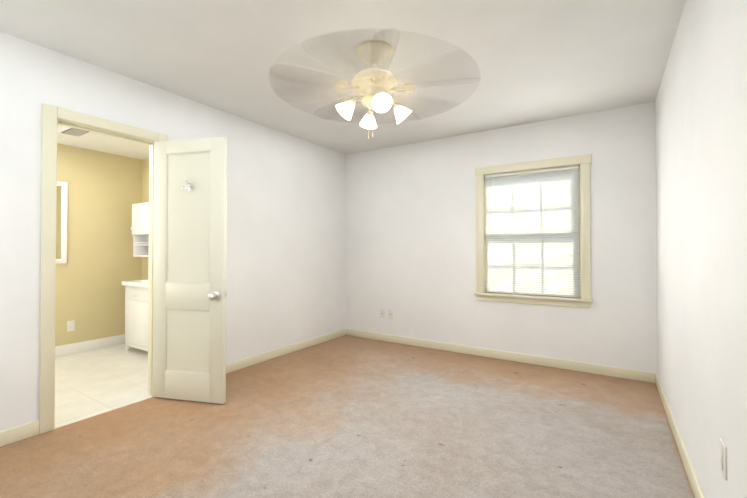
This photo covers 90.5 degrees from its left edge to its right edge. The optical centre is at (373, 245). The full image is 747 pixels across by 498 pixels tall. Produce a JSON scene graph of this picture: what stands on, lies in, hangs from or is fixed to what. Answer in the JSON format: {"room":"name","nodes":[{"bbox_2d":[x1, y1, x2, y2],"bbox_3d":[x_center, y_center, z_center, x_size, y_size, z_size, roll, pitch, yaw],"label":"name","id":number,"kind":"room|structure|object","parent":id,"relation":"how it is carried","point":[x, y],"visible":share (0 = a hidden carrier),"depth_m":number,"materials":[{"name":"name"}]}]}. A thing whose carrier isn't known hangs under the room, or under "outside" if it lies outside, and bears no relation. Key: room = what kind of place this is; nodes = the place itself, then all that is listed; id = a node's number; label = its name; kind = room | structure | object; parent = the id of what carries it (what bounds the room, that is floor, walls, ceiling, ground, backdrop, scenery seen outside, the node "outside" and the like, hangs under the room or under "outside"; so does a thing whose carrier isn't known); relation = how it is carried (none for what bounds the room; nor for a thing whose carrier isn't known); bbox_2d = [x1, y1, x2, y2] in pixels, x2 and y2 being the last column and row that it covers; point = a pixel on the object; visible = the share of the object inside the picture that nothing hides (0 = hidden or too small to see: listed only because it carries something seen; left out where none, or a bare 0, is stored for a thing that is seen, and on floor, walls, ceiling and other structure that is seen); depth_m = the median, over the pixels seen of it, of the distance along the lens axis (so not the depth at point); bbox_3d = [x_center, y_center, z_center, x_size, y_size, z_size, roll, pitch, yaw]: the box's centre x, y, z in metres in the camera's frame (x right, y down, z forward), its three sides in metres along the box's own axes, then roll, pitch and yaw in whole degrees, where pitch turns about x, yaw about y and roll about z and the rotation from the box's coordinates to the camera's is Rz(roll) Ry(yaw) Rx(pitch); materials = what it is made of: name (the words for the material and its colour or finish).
{"room":"empty bedroom","nodes":[
{"label":"empty bedroom","id":0,"kind":"room"},
{"bbox_2d":[55,143,141,345],"bbox_3d":[-3.565,0.048,3.861,0.120,2.300,2.340,0,-1,33],"label":"wall","id":1,"kind":"structure","parent":0,"point":[104,195],"depth_m":4.29,"materials":[{"name":"yellow paint"}]},
{"bbox_2d":[56,181,67,263],"bbox_3d":[-3.503,-0.248,3.828,0.022,0.890,0.545,0,-1,33],"label":"bathroom mirror","id":2,"kind":"object","parent":1,"relation":"attached to","point":[61,225],"visible":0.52,"depth_m":4.01,"materials":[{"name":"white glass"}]},
{"bbox_2d":[67,320,74,331],"bbox_3d":[-3.338,0.890,4.086,0.009,0.116,0.072,0,-1,33],"label":"outlet","id":3,"kind":"object","parent":1,"relation":"attached to","point":[70,325],"visible":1,"depth_m":4.09,"materials":[{"name":"white plastic"}]},
{"bbox_2d":[55,334,125,356],"bbox_3d":[-3.508,1.140,3.812,0.014,0.115,2.100,0,-1,33],"label":"baseboard","id":4,"kind":"structure","parent":1,"relation":"attached to","point":[73,348],"depth_m":4.21,"materials":[{"name":"white wood"}]},
{"bbox_2d":[54,344,151,428],"bbox_3d":[-2.722,1.222,3.309,2.120,0.060,2.340,0,-1,33],"label":"floor","id":5,"kind":"structure","parent":0,"point":[90,383],"depth_m":3.24,"materials":[{"name":"beige tile"}]},
{"bbox_2d":[122,279,147,350],"bbox_3d":[-2.526,0.732,4.198,0.564,0.938,0.360,0,-1,33],"label":"bathroom vanity","id":6,"kind":"object","parent":5,"relation":"on","point":[136,313],"visible":0.27,"depth_m":4.07,"materials":[{"name":"white wood"}]},
{"bbox_2d":[57,124,148,159],"bbox_3d":[-2.772,-1.148,3.368,2.000,0.080,2.340,0,-1,33],"label":"ceiling","id":7,"kind":"structure","parent":0,"point":[107,144],"depth_m":4.04,"materials":[{"name":"white paint"}]},
{"bbox_2d":[59,127,88,136],"bbox_3d":[-2.885,-1.097,3.581,0.300,0.017,0.160,0,-1,33],"label":"ceiling vent","id":8,"kind":"object","parent":7,"relation":"in","point":[73,131],"visible":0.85,"depth_m":3.57,"materials":[{"name":"white metal"}]},
{"bbox_2d":[142,158,148,279],"bbox_3d":[-2.124,0.052,4.258,1.880,2.300,0.120,0,-1,33],"label":"wall","id":9,"kind":"structure","parent":0,"point":[145,180],"depth_m":4.67,"materials":[{"name":"yellow paint"}]},
{"bbox_2d":[130,202,148,256],"bbox_3d":[-2.571,-0.179,4.323,0.620,0.625,0.251,0,-1,33],"label":"upper cabinet","id":10,"kind":"object","parent":9,"relation":"attached to","point":[140,223],"visible":0.35,"depth_m":4.35,"materials":[{"name":"white wood"}]},
{"bbox_2d":[0,31,344,430],"bbox_3d":[-1.681,-0.031,3.097,0.122,2.440,4.640,0,-1,33],"label":"wall","id":11,"kind":"structure","parent":0,"point":[285,267],"depth_m":3.48,"materials":[{"name":"paint"}]},
{"bbox_2d":[0,420,38,446],"bbox_3d":[-2.474,1.129,1.717,0.014,0.088,1.422,0,-1,33],"label":"baseboard","id":12,"kind":"structure","parent":11,"relation":"attached to","point":[17,433],"depth_m":2.23,"materials":[{"name":"beige wood"}]},
{"bbox_2d":[39,103,167,433],"bbox_3d":[-1.936,0.146,2.694,0.156,2.078,0.786,0,-1,33],"label":"door frame","id":13,"kind":"structure","parent":11,"relation":"attached to","point":[51,114],"depth_m":2.37,"materials":[{"name":"beige wood"}]},
{"bbox_2d":[152,137,226,403],"bbox_3d":[-1.410,0.182,2.833,0.640,1.984,0.175,0,-1,13],"label":"door","id":14,"kind":"structure","parent":11,"relation":"in","point":[189,264],"depth_m":2.82,"materials":[{"name":"white wood"}]},
{"bbox_2d":[226,329,343,373],"bbox_3d":[-1.027,1.155,3.982,0.014,0.088,2.382,0,-1,33],"label":"baseboard","id":15,"kind":"structure","parent":11,"relation":"attached to","point":[233,366],"depth_m":3.99,"materials":[{"name":"beige wood"}]},
{"bbox_2d":[0,0,685,154],"bbox_3d":[-0.203,-1.311,2.191,3.600,0.100,4.920,0,-1,33],"label":"ceiling","id":16,"kind":"structure","parent":0,"point":[539,60],"depth_m":2.41,"materials":[{"name":"paint"}]},
{"bbox_2d":[269,28,480,139],"bbox_3d":[0.009,-0.964,2.384,1.315,0.589,1.319,0,-1,33],"label":"ceiling fan","id":17,"kind":"object","parent":16,"relation":"hanging from","point":[374,86],"visible":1,"depth_m":2.29,"materials":[{"name":"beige metal"}]},
{"bbox_2d":[0,335,694,497],"bbox_3d":[-0.163,1.208,2.114,3.480,0.060,4.880,0,-1,33],"label":"floor carpet","id":18,"kind":"object","parent":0,"point":[345,416],"visible":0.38,"depth_m":2.26,"materials":[{"name":"beige carpet"}]},
{"bbox_2d":[345,102,656,372],"bbox_3d":[1.076,-0.019,4.178,3.600,2.440,0.150,0,-1,33],"label":"wall","id":19,"kind":"structure","parent":0,"point":[410,235],"depth_m":3.99,"materials":[{"name":"paint"}]},
{"bbox_2d":[380,309,384,317],"bbox_3d":[0.110,0.862,4.691,0.072,0.116,0.009,0,-1,33],"label":"outlet","id":20,"kind":"object","parent":19,"relation":"attached to","point":[382,313],"visible":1,"depth_m":4.69,"materials":[{"name":"white plastic"}]},
{"bbox_2d":[388,309,392,318],"bbox_3d":[0.211,0.861,4.626,0.072,0.116,0.009,0,-1,33],"label":"outlet","id":21,"kind":"object","parent":19,"relation":"attached to","point":[390,314],"visible":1,"depth_m":4.62,"materials":[{"name":"white plastic"}]},
{"bbox_2d":[344,328,651,382],"bbox_3d":[1.023,1.156,4.101,3.340,0.088,0.014,0,-1,33],"label":"baseboard","id":22,"kind":"structure","parent":19,"relation":"attached to","point":[638,375],"depth_m":3.82,"materials":[{"name":"beige wood"}]},
{"bbox_2d":[473,154,593,307],"bbox_3d":[1.614,-0.128,3.815,1.120,1.447,0.225,0,-1,33],"label":"window","id":23,"kind":"structure","parent":19,"relation":"in","point":[533,232],"depth_m":3.75,"materials":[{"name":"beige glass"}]},
{"bbox_2d":[655,0,746,497],"bbox_3d":[1.220,-0.052,1.173,0.120,2.440,4.760,0,-1,33],"label":"wall","id":24,"kind":"structure","parent":0,"point":[701,169],"depth_m":1.55,"materials":[{"name":"paint"}]},
{"bbox_2d":[652,372,704,497],"bbox_3d":[1.196,1.124,1.246,0.014,0.088,4.640,0,-1,33],"label":"baseboard","id":25,"kind":"structure","parent":24,"relation":"attached to","point":[697,491],"depth_m":2.08,"materials":[{"name":"beige wood"}]},
{"bbox_2d":[720,439,726,480],"bbox_3d":[1.242,0.759,1.316,0.009,0.116,0.072,0,-1,33],"label":"outlet","id":26,"kind":"object","parent":24,"relation":"attached to","point":[723,458],"visible":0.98,"depth_m":1.30,"materials":[{"name":"white plastic"}]}
]}

